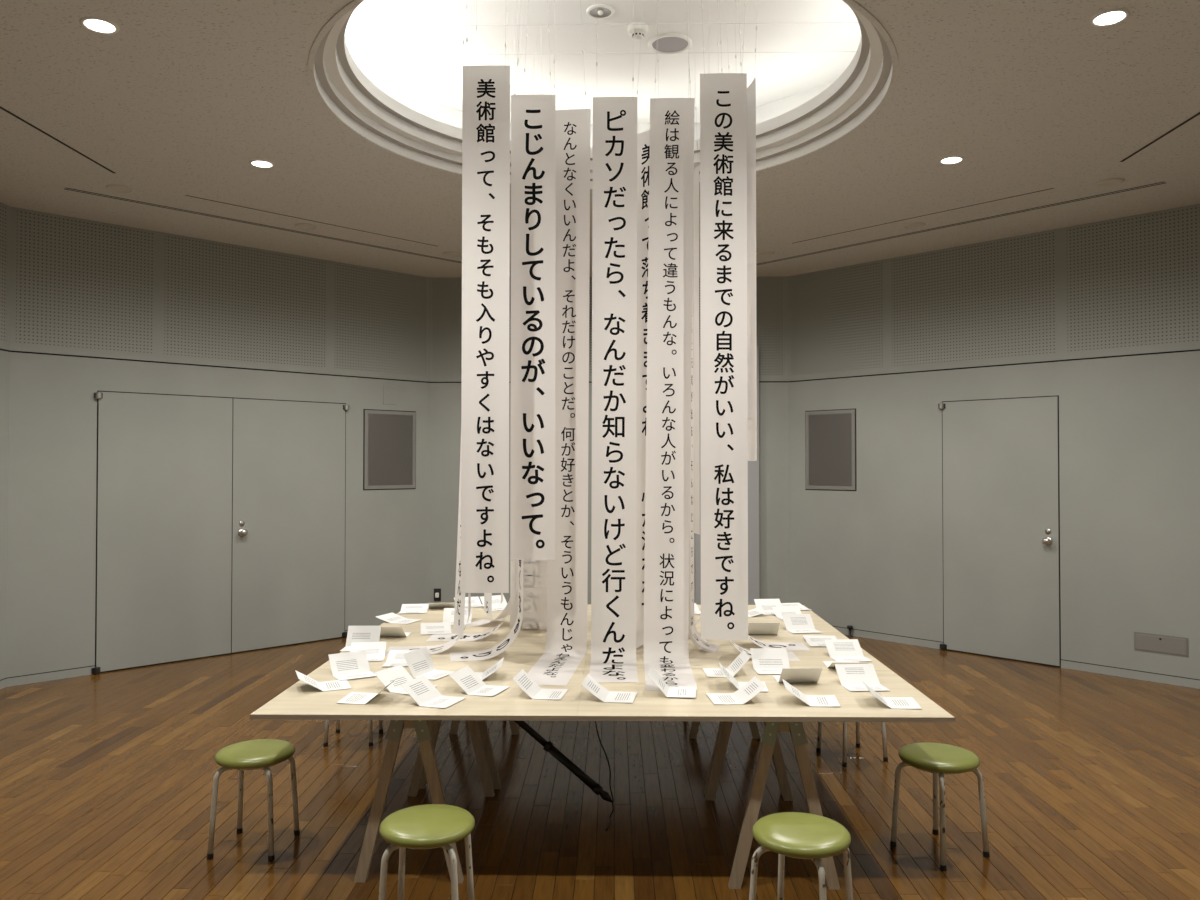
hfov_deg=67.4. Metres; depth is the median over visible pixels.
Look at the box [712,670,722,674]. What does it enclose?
print
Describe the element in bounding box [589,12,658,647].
strip
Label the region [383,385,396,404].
cover plate
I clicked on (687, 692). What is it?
folded card
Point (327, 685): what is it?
print
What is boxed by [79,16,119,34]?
recessed light
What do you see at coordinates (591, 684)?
print
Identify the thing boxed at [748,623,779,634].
folded card
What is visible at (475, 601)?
folded card
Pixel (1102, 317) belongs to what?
wall
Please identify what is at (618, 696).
print
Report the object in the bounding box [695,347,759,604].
strip
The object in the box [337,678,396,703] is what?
folded card
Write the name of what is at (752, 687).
print
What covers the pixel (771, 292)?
wall
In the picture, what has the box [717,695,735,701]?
print
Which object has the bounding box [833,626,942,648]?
baseboard
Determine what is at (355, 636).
print
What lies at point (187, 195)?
ceiling vent
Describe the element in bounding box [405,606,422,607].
print
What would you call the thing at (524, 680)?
print
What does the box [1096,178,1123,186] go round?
ceiling plate
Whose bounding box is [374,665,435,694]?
folded card
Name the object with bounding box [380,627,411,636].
folded card
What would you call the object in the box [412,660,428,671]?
print
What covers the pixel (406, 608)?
folded card
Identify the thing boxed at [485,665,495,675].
print
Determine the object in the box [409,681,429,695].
print
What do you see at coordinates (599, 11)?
recessed light
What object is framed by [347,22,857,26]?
tension line
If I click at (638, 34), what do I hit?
smoke detector
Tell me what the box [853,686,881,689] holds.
print
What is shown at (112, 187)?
ceiling plate
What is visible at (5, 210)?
wall
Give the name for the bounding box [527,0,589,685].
strip
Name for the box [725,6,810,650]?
strip
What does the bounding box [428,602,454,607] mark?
folded card
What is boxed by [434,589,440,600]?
wall outlet
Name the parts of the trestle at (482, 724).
leg, leg, leg, leg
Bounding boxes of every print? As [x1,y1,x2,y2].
[304,676,317,686]
[324,682,340,688]
[336,659,358,671]
[345,694,367,701]
[346,674,366,677]
[352,633,370,639]
[357,649,378,653]
[387,616,400,620]
[389,663,407,665]
[389,676,407,685]
[394,653,404,659]
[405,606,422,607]
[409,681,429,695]
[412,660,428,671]
[426,626,443,628]
[427,698,447,704]
[430,672,446,677]
[459,674,478,688]
[476,687,492,692]
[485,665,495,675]
[492,599,500,603]
[518,674,532,689]
[548,691,560,697]
[587,680,599,693]
[615,693,631,699]
[659,679,664,689]
[677,689,686,694]
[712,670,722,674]
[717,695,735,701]
[731,657,742,671]
[743,682,758,694]
[748,610,759,614]
[759,658,782,664]
[761,605,775,609]
[761,669,781,670]
[781,604,798,605]
[781,612,795,613]
[790,616,807,624]
[791,686,800,696]
[810,638,830,640]
[816,697,829,704]
[833,642,854,650]
[845,667,864,674]
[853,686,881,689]
[890,699,908,705]
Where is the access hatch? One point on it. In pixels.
(1148, 642)
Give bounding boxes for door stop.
[847,625,852,636]
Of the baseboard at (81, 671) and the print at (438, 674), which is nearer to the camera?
the print at (438, 674)
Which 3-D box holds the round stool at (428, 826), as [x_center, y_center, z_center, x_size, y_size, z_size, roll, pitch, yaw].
[-0.598,1.487,3.117,0.326,0.425,0.326,0,-1,11]
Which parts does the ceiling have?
oculus trim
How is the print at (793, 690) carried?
attached to the folded card at (811, 700)
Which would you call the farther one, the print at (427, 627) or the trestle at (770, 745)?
the print at (427, 627)
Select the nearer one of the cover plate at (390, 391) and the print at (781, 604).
the print at (781, 604)
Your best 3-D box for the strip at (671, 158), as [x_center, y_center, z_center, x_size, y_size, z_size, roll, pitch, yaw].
[0.331,-0.733,4.128,0.262,3.503,0.608,0,-1,1]
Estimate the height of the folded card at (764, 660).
0.077 m
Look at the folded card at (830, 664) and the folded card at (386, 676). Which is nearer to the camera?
the folded card at (386, 676)
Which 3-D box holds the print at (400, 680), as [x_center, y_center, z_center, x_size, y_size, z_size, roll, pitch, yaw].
[-0.861,0.990,3.859,0.030,0.024,0.094,0,-1,29]
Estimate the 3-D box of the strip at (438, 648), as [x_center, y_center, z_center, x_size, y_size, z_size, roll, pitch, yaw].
[-0.877,-0.725,4.665,0.434,3.503,0.265,0,-1,-6]
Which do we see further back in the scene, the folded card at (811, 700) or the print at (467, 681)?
the print at (467, 681)
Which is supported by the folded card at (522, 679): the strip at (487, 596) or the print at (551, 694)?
the print at (551, 694)
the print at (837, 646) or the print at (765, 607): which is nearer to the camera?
the print at (837, 646)
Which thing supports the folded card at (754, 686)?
on the tabletop
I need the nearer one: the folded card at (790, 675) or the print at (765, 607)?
the folded card at (790, 675)
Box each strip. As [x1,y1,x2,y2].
[385,19,473,654]
[426,23,521,640]
[449,1,528,661]
[453,0,476,638]
[461,4,509,592]
[468,38,535,625]
[484,55,492,616]
[510,9,555,559]
[510,50,546,629]
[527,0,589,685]
[589,0,637,681]
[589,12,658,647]
[644,0,697,689]
[685,0,720,652]
[694,61,699,534]
[695,25,709,625]
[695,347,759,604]
[700,0,747,639]
[717,0,800,660]
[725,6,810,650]
[739,1,757,460]
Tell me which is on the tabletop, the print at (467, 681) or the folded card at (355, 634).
the folded card at (355, 634)
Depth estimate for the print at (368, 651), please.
4.50 m
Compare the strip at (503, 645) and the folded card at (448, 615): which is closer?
the strip at (503, 645)
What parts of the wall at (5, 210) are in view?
panel, panel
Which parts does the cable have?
power cord, power cord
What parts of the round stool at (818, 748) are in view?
leg, leg, leg, leg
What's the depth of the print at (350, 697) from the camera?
3.67 m
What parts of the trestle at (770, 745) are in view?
leg, leg, leg, rail, leg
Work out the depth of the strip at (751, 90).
4.29 m
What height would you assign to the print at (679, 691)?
0.001 m
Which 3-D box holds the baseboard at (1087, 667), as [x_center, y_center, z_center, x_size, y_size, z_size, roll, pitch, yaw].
[4.109,1.724,6.904,0.005,0.068,1.076,1,-1,-44]
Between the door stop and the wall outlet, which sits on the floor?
the door stop
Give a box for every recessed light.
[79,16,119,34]
[249,159,274,167]
[586,4,614,19]
[938,156,964,164]
[1089,8,1129,26]
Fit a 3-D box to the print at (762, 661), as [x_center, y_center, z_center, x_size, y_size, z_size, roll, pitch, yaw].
[0.801,0.995,4.227,0.109,0.025,0.030,0,-1,-1]
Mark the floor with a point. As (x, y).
(1091, 781)
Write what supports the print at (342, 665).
on the folded card at (349, 665)
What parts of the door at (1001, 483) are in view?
knob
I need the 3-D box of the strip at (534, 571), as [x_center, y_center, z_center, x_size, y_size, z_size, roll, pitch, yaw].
[-0.403,-0.716,5.242,0.219,3.504,0.214,0,-1,1]
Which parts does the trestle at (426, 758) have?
leg, rail, leg, leg, leg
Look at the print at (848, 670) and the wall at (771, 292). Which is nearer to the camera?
the print at (848, 670)
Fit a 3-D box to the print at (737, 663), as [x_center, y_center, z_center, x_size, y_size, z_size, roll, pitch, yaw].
[0.626,0.982,4.121,0.039,0.043,0.114,0,-1,-1]
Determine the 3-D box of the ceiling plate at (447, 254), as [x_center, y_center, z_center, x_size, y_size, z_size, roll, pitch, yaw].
[-1.353,-1.786,8.230,0.170,0.013,0.170,0,-1,1]
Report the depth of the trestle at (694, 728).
5.40 m
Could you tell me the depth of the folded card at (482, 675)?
4.05 m
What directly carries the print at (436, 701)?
on the folded card at (420, 689)
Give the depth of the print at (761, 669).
4.17 m
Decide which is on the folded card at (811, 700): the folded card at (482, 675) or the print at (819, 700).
the print at (819, 700)
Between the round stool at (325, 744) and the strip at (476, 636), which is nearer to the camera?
the strip at (476, 636)
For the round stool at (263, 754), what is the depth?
3.80 m
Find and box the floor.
[0,635,1199,899]
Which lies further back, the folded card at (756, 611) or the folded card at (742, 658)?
the folded card at (756, 611)
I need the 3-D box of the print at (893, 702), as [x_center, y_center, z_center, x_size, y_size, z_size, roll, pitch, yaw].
[1.196,1.009,3.597,0.058,0.001,0.092,0,-1,7]
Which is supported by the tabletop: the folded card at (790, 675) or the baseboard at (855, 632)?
the folded card at (790, 675)
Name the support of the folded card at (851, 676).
on the tabletop
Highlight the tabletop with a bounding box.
[250,604,954,722]
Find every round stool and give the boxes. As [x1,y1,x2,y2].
[207,739,299,861]
[323,720,382,746]
[379,804,474,899]
[749,812,852,899]
[816,722,887,766]
[890,743,989,870]
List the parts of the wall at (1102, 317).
panel, panel, panel, panel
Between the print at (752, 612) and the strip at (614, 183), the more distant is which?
the print at (752, 612)
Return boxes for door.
[91,391,348,673]
[938,395,1060,667]
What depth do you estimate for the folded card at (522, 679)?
3.74 m
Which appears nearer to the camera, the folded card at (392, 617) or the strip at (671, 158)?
the strip at (671, 158)
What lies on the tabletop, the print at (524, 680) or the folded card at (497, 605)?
the folded card at (497, 605)
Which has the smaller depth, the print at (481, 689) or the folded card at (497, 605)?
the print at (481, 689)
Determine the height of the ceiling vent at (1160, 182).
0.004 m
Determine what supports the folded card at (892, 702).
on the tabletop
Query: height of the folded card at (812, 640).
0.017 m
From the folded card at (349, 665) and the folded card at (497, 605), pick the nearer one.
the folded card at (349, 665)
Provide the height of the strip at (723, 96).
3.364 m
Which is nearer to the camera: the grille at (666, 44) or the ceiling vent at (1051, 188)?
the grille at (666, 44)
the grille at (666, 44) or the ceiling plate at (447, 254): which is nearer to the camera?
the grille at (666, 44)
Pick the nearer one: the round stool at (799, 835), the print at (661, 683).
the round stool at (799, 835)
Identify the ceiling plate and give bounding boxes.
[106,184,133,192]
[443,252,460,256]
[756,251,773,256]
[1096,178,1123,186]
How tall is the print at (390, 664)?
0.002 m
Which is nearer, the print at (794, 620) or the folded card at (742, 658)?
the folded card at (742, 658)
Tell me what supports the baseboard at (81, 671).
attached to the wall at (95, 306)
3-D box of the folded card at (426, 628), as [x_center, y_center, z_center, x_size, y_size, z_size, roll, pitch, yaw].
[-0.939,1.022,5.151,0.172,0.026,0.229,0,-1,-11]
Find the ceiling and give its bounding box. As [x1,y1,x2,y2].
[0,0,1199,277]
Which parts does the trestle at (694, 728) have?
leg, leg, leg, leg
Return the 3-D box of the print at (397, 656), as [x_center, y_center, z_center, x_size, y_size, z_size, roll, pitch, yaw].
[-0.948,1.007,4.391,0.101,0.017,0.055,0,-1,-3]
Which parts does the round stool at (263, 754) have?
leg, leg, seat, seat, leg, leg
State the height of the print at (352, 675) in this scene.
0.001 m
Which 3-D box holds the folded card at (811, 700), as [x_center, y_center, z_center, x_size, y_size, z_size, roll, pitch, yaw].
[0.849,0.978,3.630,0.212,0.066,0.172,0,-1,7]
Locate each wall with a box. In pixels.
[0,202,10,679]
[7,207,429,685]
[429,277,788,603]
[788,204,1199,686]
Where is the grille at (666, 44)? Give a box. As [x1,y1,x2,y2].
[652,37,687,51]
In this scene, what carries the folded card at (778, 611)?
on the tabletop
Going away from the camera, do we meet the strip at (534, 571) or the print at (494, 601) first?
the strip at (534, 571)
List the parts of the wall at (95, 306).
panel, panel, panel, panel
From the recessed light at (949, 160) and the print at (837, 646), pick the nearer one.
the print at (837, 646)
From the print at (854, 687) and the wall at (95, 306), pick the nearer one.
the print at (854, 687)
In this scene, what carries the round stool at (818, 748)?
on the floor
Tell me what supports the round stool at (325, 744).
on the floor
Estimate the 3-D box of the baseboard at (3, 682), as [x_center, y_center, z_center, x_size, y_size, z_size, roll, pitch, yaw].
[-4.420,1.691,4.824,0.005,0.068,3.686,0,-1,1]
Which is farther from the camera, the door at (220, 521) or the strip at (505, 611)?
the door at (220, 521)
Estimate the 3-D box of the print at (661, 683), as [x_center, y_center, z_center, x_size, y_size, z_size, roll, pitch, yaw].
[0.259,0.980,3.760,0.026,0.029,0.076,0,-1,7]
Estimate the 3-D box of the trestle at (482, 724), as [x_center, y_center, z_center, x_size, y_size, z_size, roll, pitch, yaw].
[-0.713,1.393,5.051,0.431,0.671,0.966,0,-1,1]
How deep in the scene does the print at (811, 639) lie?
4.86 m
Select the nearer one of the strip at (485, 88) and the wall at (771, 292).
the strip at (485, 88)
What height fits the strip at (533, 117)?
3.015 m
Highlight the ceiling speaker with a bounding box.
[648,33,691,54]
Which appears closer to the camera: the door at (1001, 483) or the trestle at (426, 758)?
the trestle at (426, 758)
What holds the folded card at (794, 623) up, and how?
on the tabletop
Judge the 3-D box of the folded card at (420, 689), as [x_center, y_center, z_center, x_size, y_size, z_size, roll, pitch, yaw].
[-0.668,0.973,3.626,0.203,0.077,0.172,0,-1,21]
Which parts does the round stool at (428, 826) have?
leg, leg, seat, leg, leg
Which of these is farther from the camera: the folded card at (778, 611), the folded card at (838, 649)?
the folded card at (778, 611)
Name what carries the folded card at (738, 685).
on the tabletop
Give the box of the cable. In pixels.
[514,721,613,829]
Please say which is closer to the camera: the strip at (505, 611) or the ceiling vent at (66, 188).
the strip at (505, 611)
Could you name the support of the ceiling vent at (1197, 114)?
in the ceiling
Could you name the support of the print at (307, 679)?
attached to the folded card at (336, 684)
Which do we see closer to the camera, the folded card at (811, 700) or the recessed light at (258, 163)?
the folded card at (811, 700)
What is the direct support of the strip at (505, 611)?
hanging from the ceiling
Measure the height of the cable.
0.629 m
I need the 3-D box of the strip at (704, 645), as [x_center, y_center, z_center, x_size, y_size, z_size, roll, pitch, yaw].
[0.524,-0.724,4.712,0.180,3.503,0.219,0,-1,15]
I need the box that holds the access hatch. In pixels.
[1134,632,1187,656]
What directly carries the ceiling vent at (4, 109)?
in the ceiling
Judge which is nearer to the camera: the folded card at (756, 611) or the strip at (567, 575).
the strip at (567, 575)
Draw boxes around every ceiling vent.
[0,104,118,173]
[63,187,461,263]
[183,194,438,246]
[756,180,1167,265]
[791,187,1055,243]
[1116,110,1199,162]
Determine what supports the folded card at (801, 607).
on the tabletop
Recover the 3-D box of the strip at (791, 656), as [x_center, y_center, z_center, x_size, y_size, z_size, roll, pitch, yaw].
[0.780,-0.727,4.536,0.392,3.504,0.291,0,-1,1]
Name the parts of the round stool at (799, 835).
leg, leg, seat, leg, leg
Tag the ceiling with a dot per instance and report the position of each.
(855, 122)
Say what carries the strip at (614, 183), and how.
hanging from the ceiling
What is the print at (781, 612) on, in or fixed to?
attached to the folded card at (778, 611)
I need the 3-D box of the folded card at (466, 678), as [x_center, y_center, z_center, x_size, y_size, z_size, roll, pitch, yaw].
[-0.507,0.976,3.803,0.203,0.077,0.172,0,-1,19]
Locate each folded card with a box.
[295,670,350,690]
[328,650,375,679]
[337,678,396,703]
[340,626,380,650]
[350,642,385,660]
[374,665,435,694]
[376,612,422,623]
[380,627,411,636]
[381,650,413,666]
[399,604,427,613]
[401,675,466,707]
[404,647,454,679]
[421,622,451,634]
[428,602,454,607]
[442,608,471,624]
[449,666,509,695]
[454,596,482,606]
[454,657,503,680]
[480,595,506,610]
[513,669,567,699]
[581,674,636,702]
[648,667,695,697]
[694,603,700,613]
[703,650,749,676]
[706,676,765,704]
[719,663,767,691]
[748,607,766,616]
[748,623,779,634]
[750,648,789,673]
[754,599,781,614]
[772,606,801,619]
[773,668,822,682]
[781,603,811,609]
[782,614,822,632]
[782,679,839,706]
[803,635,836,645]
[823,661,869,667]
[824,639,870,661]
[835,664,890,690]
[862,681,921,708]
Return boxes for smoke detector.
[628,22,647,40]
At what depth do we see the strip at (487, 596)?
5.39 m
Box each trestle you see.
[354,720,494,882]
[419,720,519,788]
[689,721,781,794]
[705,722,840,889]
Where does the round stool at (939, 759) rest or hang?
on the floor
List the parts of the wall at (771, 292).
panel, panel, panel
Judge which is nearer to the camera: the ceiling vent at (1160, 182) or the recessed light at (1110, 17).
the recessed light at (1110, 17)
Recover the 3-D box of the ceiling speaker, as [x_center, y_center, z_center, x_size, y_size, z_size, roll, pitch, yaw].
[0.425,-2.459,5.459,0.268,0.012,0.268,0,-1,1]
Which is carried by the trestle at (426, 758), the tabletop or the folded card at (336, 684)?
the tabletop
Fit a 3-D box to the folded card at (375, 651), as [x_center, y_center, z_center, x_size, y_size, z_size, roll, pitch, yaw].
[-1.153,0.998,4.453,0.172,0.052,0.220,0,-1,-9]
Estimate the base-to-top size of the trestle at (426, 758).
0.671 m
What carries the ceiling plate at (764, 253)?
attached to the ceiling
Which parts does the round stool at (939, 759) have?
leg, leg, seat, seat, leg, leg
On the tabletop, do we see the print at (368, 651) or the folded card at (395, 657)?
the folded card at (395, 657)
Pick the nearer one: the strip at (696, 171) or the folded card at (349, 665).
the folded card at (349, 665)
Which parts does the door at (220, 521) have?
knob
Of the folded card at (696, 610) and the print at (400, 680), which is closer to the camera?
the print at (400, 680)
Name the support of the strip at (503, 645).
hanging from the ceiling
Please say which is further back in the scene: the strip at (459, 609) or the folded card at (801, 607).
the folded card at (801, 607)
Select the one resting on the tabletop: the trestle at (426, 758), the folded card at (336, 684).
the folded card at (336, 684)
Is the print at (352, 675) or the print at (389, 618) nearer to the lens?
the print at (352, 675)
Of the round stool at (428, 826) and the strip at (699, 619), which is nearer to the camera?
the round stool at (428, 826)
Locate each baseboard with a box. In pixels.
[0,678,6,688]
[7,665,94,686]
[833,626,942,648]
[1061,659,1199,688]
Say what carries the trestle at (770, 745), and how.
on the floor
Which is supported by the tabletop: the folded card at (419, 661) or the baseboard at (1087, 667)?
the folded card at (419, 661)
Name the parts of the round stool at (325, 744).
leg, leg, leg, leg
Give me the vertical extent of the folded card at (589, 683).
0.070 m

